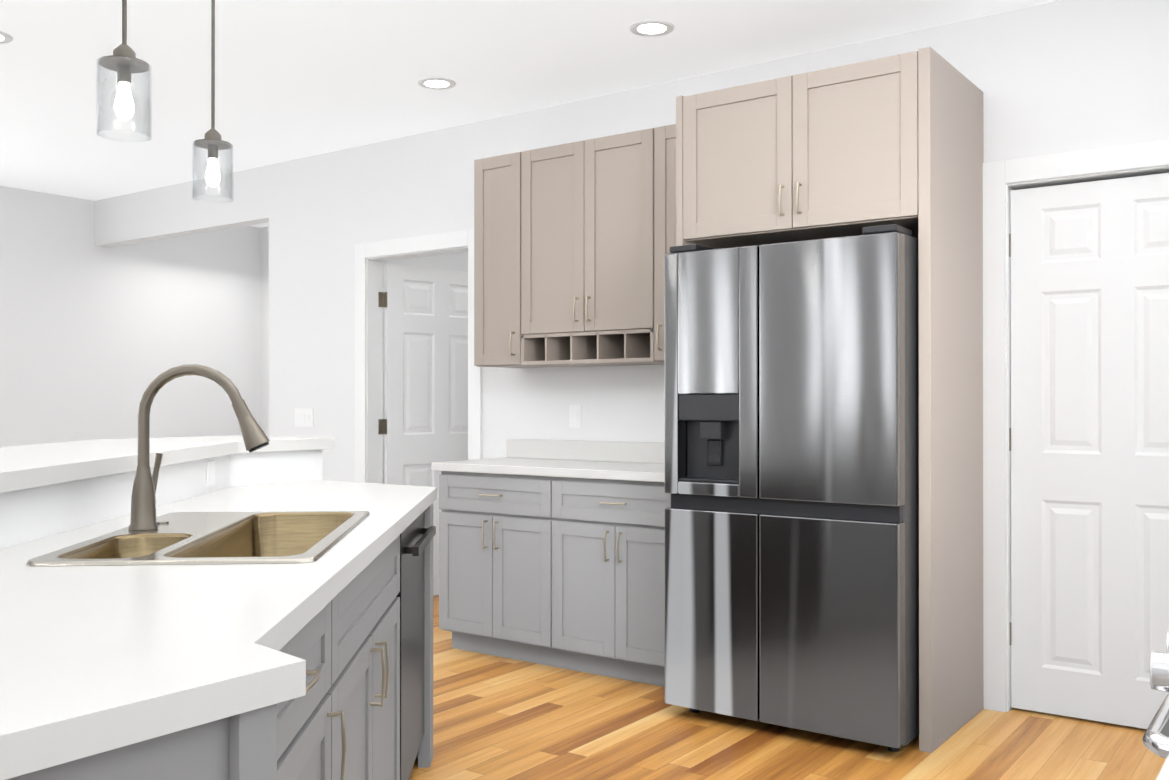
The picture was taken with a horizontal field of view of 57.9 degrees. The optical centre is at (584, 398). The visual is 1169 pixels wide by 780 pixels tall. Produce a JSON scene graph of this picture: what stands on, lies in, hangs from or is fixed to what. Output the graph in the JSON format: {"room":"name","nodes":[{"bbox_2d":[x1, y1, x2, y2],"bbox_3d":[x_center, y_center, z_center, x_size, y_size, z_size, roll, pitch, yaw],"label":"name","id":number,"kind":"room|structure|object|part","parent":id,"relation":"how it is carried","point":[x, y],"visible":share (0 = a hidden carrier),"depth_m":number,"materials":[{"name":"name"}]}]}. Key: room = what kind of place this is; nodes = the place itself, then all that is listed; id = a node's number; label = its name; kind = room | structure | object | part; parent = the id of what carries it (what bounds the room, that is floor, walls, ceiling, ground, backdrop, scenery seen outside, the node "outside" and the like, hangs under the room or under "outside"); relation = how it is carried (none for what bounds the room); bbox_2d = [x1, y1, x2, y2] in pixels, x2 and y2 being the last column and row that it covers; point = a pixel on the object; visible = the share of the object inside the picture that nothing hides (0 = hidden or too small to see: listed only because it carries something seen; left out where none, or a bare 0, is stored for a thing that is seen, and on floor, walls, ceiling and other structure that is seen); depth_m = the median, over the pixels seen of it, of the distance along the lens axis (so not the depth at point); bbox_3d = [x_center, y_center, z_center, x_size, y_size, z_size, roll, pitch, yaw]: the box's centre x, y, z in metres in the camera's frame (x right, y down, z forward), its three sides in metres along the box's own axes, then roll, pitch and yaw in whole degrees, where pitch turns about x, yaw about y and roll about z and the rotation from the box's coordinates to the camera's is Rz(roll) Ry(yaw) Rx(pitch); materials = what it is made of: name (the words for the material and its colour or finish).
{"room":"kitchen","nodes":[
{"label":"kitchen","id":0,"kind":"room"},
{"bbox_2d":[0,186,91,446],"bbox_3d":[-5.650,-0.138,5.382,0.120,2.730,6.450,0,0,36],"label":"wall","id":1,"kind":"structure","parent":0,"point":[46,238],"depth_m":7.68,"materials":[{"name":"white paint"}]},
{"bbox_2d":[0,0,1059,226],"bbox_3d":[-1.586,-1.560,3.868,8.490,0.100,9.040,0,0,36],"label":"ceiling","id":2,"kind":"structure","parent":0,"point":[296,79],"depth_m":4.73,"materials":[{"name":"white paint"}]},
{"bbox_2d":[0,31,12,43],"bbox_3d":[-2.476,-1.504,4.386,0.184,0.006,0.184,0,0,36],"label":"recessed light","id":3,"kind":"object","parent":2,"relation":"in","point":[5,38],"visible":1,"depth_m":4.41,"materials":[{"name":"white plastic"}]},
{"bbox_2d":[96,0,151,141],"bbox_3d":[-1.125,-1.078,2.583,0.125,0.874,0.125,0,0,36],"label":"pendant light","id":4,"kind":"object","parent":2,"relation":"hanging from","point":[123,62],"visible":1,"depth_m":2.57,"materials":[{"name":"clear glass"}]},
{"bbox_2d":[192,0,232,202],"bbox_3d":[-1.189,-1.074,3.381,0.125,0.874,0.125,0,0,36],"label":"pendant light","id":5,"kind":"object","parent":2,"relation":"hanging from","point":[213,142],"visible":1,"depth_m":3.37,"materials":[{"name":"clear glass"}]},
{"bbox_2d":[417,77,455,89],"bbox_3d":[-0.705,-1.501,5.045,0.184,0.006,0.184,0,0,36],"label":"recessed light","id":6,"kind":"object","parent":2,"relation":"in","point":[435,83],"visible":1,"depth_m":5.04,"materials":[{"name":"white plastic"}]},
{"bbox_2d":[629,20,674,36],"bbox_3d":[0.274,-1.505,4.300,0.184,0.006,0.184,0,0,36],"label":"recessed light","id":7,"kind":"object","parent":2,"relation":"in","point":[650,28],"visible":1,"depth_m":4.29,"materials":[{"name":"white plastic"}]},
{"bbox_2d":[92,0,1168,481],"bbox_3d":[-0.322,-0.137,5.613,8.490,2.730,0.120,0,0,36],"label":"wall","id":8,"kind":"structure","parent":0,"point":[112,308],"depth_m":6.28,"materials":[{"name":"white paint"}]},
{"bbox_2d":[295,408,312,426],"bbox_3d":[-1.742,0.122,6.557,0.170,0.116,0.008,0,0,36],"label":"light switch","id":9,"kind":"object","parent":8,"relation":"attached to","point":[303,417],"visible":1,"depth_m":6.55,"materials":[{"name":"white plastic"}]},
{"bbox_2d":[378,263,467,595],"bbox_3d":[-0.909,0.208,6.569,0.216,2.023,0.816,0,0,36],"label":"hall door","id":10,"kind":"structure","parent":8,"relation":"in","point":[425,422],"depth_m":6.49,"materials":[{"name":"white wood"}]},
{"bbox_3d":[-1.218,0.171,6.312,0.002,1.610,0.037,0,0,36],"label":"hall door hinges","id":11,"kind":"part","parent":10,"relation":"part of","materials":[{"name":"black metal"}]},
{"bbox_2d":[474,150,577,367],"bbox_3d":[-0.305,-0.676,5.311,0.363,1.035,0.348,0,0,36],"label":"upper cabinet","id":12,"kind":"object","parent":8,"relation":"attached to","point":[502,338],"depth_m":5.17,"materials":[{"name":"beige paint"}]},
{"bbox_2d":[569,405,580,427],"bbox_3d":[-0.047,0.092,5.334,0.072,0.116,0.008,0,0,36],"label":"wall outlet","id":13,"kind":"object","parent":8,"relation":"attached to","point":[574,416],"visible":1,"depth_m":5.33,"materials":[{"name":"white plastic"}]},
{"bbox_2d":[530,131,637,339],"bbox_3d":[0.099,-0.750,5.020,0.754,0.890,0.348,0,0,36],"label":"upper cabinet","id":14,"kind":"object","parent":8,"relation":"attached to","point":[574,242],"depth_m":4.88,"materials":[{"name":"beige paint"}]},
{"bbox_2d":[638,124,675,364],"bbox_3d":[0.500,-0.679,4.731,0.353,1.035,0.348,0,0,36],"label":"upper cabinet","id":15,"kind":"object","parent":8,"relation":"attached to","point":[656,146],"depth_m":4.66,"materials":[{"name":"beige paint"}]},
{"bbox_2d":[1009,173,1168,728],"bbox_3d":[1.980,0.197,3.934,0.773,2.023,0.105,0,0,36],"label":"pantry door","id":16,"kind":"structure","parent":8,"relation":"in","point":[1089,450],"depth_m":3.97,"materials":[{"name":"white wood"}]},
{"bbox_2d":[409,595,1165,779],"bbox_3d":[-1.586,1.270,3.855,8.490,0.100,9.040,0,0,36],"label":"floor","id":17,"kind":"structure","parent":0,"point":[498,718],"depth_m":3.74,"materials":[{"name":"brown wood"}]},
{"bbox_2d":[0,541,339,779],"bbox_3d":[-1.399,0.696,1.650,2.278,1.030,0.581,0,0,36],"label":"base cabinet","id":18,"kind":"object","parent":17,"relation":"on","point":[85,640],"depth_m":1.34,"materials":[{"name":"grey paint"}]},
{"bbox_2d":[0,627,432,779],"bbox_3d":[-0.774,0.320,2.404,2.169,0.040,2.290,0,0,36],"label":"countertop","id":19,"kind":"structure","parent":18,"relation":"on","point":[41,748],"depth_m":1.08,"materials":[{"name":"white stone"}]},
{"bbox_2d":[26,511,369,565],"bbox_3d":[-0.777,0.395,2.310,0.511,0.214,0.857,0,0,-5],"label":"sink","id":20,"kind":"object","parent":19,"relation":"in","point":[186,538],"visible":0.4,"depth_m":2.33,"materials":[{"name":"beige metal"}]},
{"bbox_2d":[0,435,436,582],"bbox_3d":[-1.160,0.164,2.359,2.718,0.040,2.884,0,0,36],"label":"countertop","id":21,"kind":"structure","parent":18,"relation":"on","point":[55,496],"depth_m":2.90,"materials":[{"name":"white stone"}]},
{"bbox_2d":[128,364,269,529],"bbox_3d":[-0.865,0.108,2.368,0.257,0.367,0.220,0,0,36],"label":"faucet","id":22,"kind":"object","parent":21,"relation":"on","point":[143,498],"visible":1,"depth_m":2.35,"materials":[{"name":"silver metal"}]},
{"bbox_2d":[340,523,435,779],"bbox_3d":[-0.725,0.700,2.583,2.278,1.030,1.941,0,0,36],"label":"base cabinet","id":23,"kind":"object","parent":17,"relation":"on","point":[386,577],"depth_m":2.63,"materials":[{"name":"grey paint"}]},
{"bbox_2d":[439,471,562,667],"bbox_3d":[-0.239,0.789,5.125,0.750,0.874,0.563,0,0,36],"label":"base cabinet","id":24,"kind":"object","parent":17,"relation":"on","point":[501,535],"depth_m":4.89,"materials":[{"name":"grey paint"}]},
{"bbox_2d":[431,439,664,481],"bbox_3d":[-0.001,0.281,4.943,1.413,0.139,0.583,0,0,36],"label":"countertop","id":25,"kind":"structure","parent":24,"relation":"on","point":[626,461],"depth_m":5.07,"materials":[{"name":"white stone"}]},
{"bbox_2d":[563,477,670,686],"bbox_3d":[0.270,0.787,4.758,0.750,0.874,0.563,0,0,36],"label":"base cabinet","id":26,"kind":"object","parent":17,"relation":"on","point":[564,572],"depth_m":4.52,"materials":[{"name":"grey paint"}]},
{"bbox_2d":[665,224,918,751],"bbox_3d":[0.907,0.319,4.110,0.910,1.805,0.795,0,0,36],"label":"refrigerator","id":27,"kind":"object","parent":17,"relation":"on","point":[792,483],"visible":0.94,"depth_m":3.73,"materials":[{"name":"silver metal"}]},
{"bbox_2d":[676,47,983,752],"bbox_3d":[0.961,0.007,4.183,1.017,2.430,0.692,0,0,36],"label":"cabinet","id":28,"kind":"object","parent":17,"relation":"on","point":[853,149],"visible":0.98,"depth_m":3.87,"materials":[{"name":"beige paint"}]},
{"bbox_2d":[1142,631,1168,757],"bbox_3d":[1.191,0.714,1.335,0.785,0.990,0.764,0,0,36],"label":"range","id":29,"kind":"object","parent":17,"relation":"on","point":[1155,739],"visible":1,"depth_m":1.30,"materials":[{"name":"silver metal"}]},
{"bbox_2d":[1156,754,1168,779],"bbox_3d":[0.097,0.695,-0.258,0.698,1.014,3.096,0,0,36],"label":"countertop","id":30,"kind":"structure","parent":17,"relation":"on","point":[1163,774],"depth_m":0.83,"materials":[{"name":"grey paint"}]}
]}

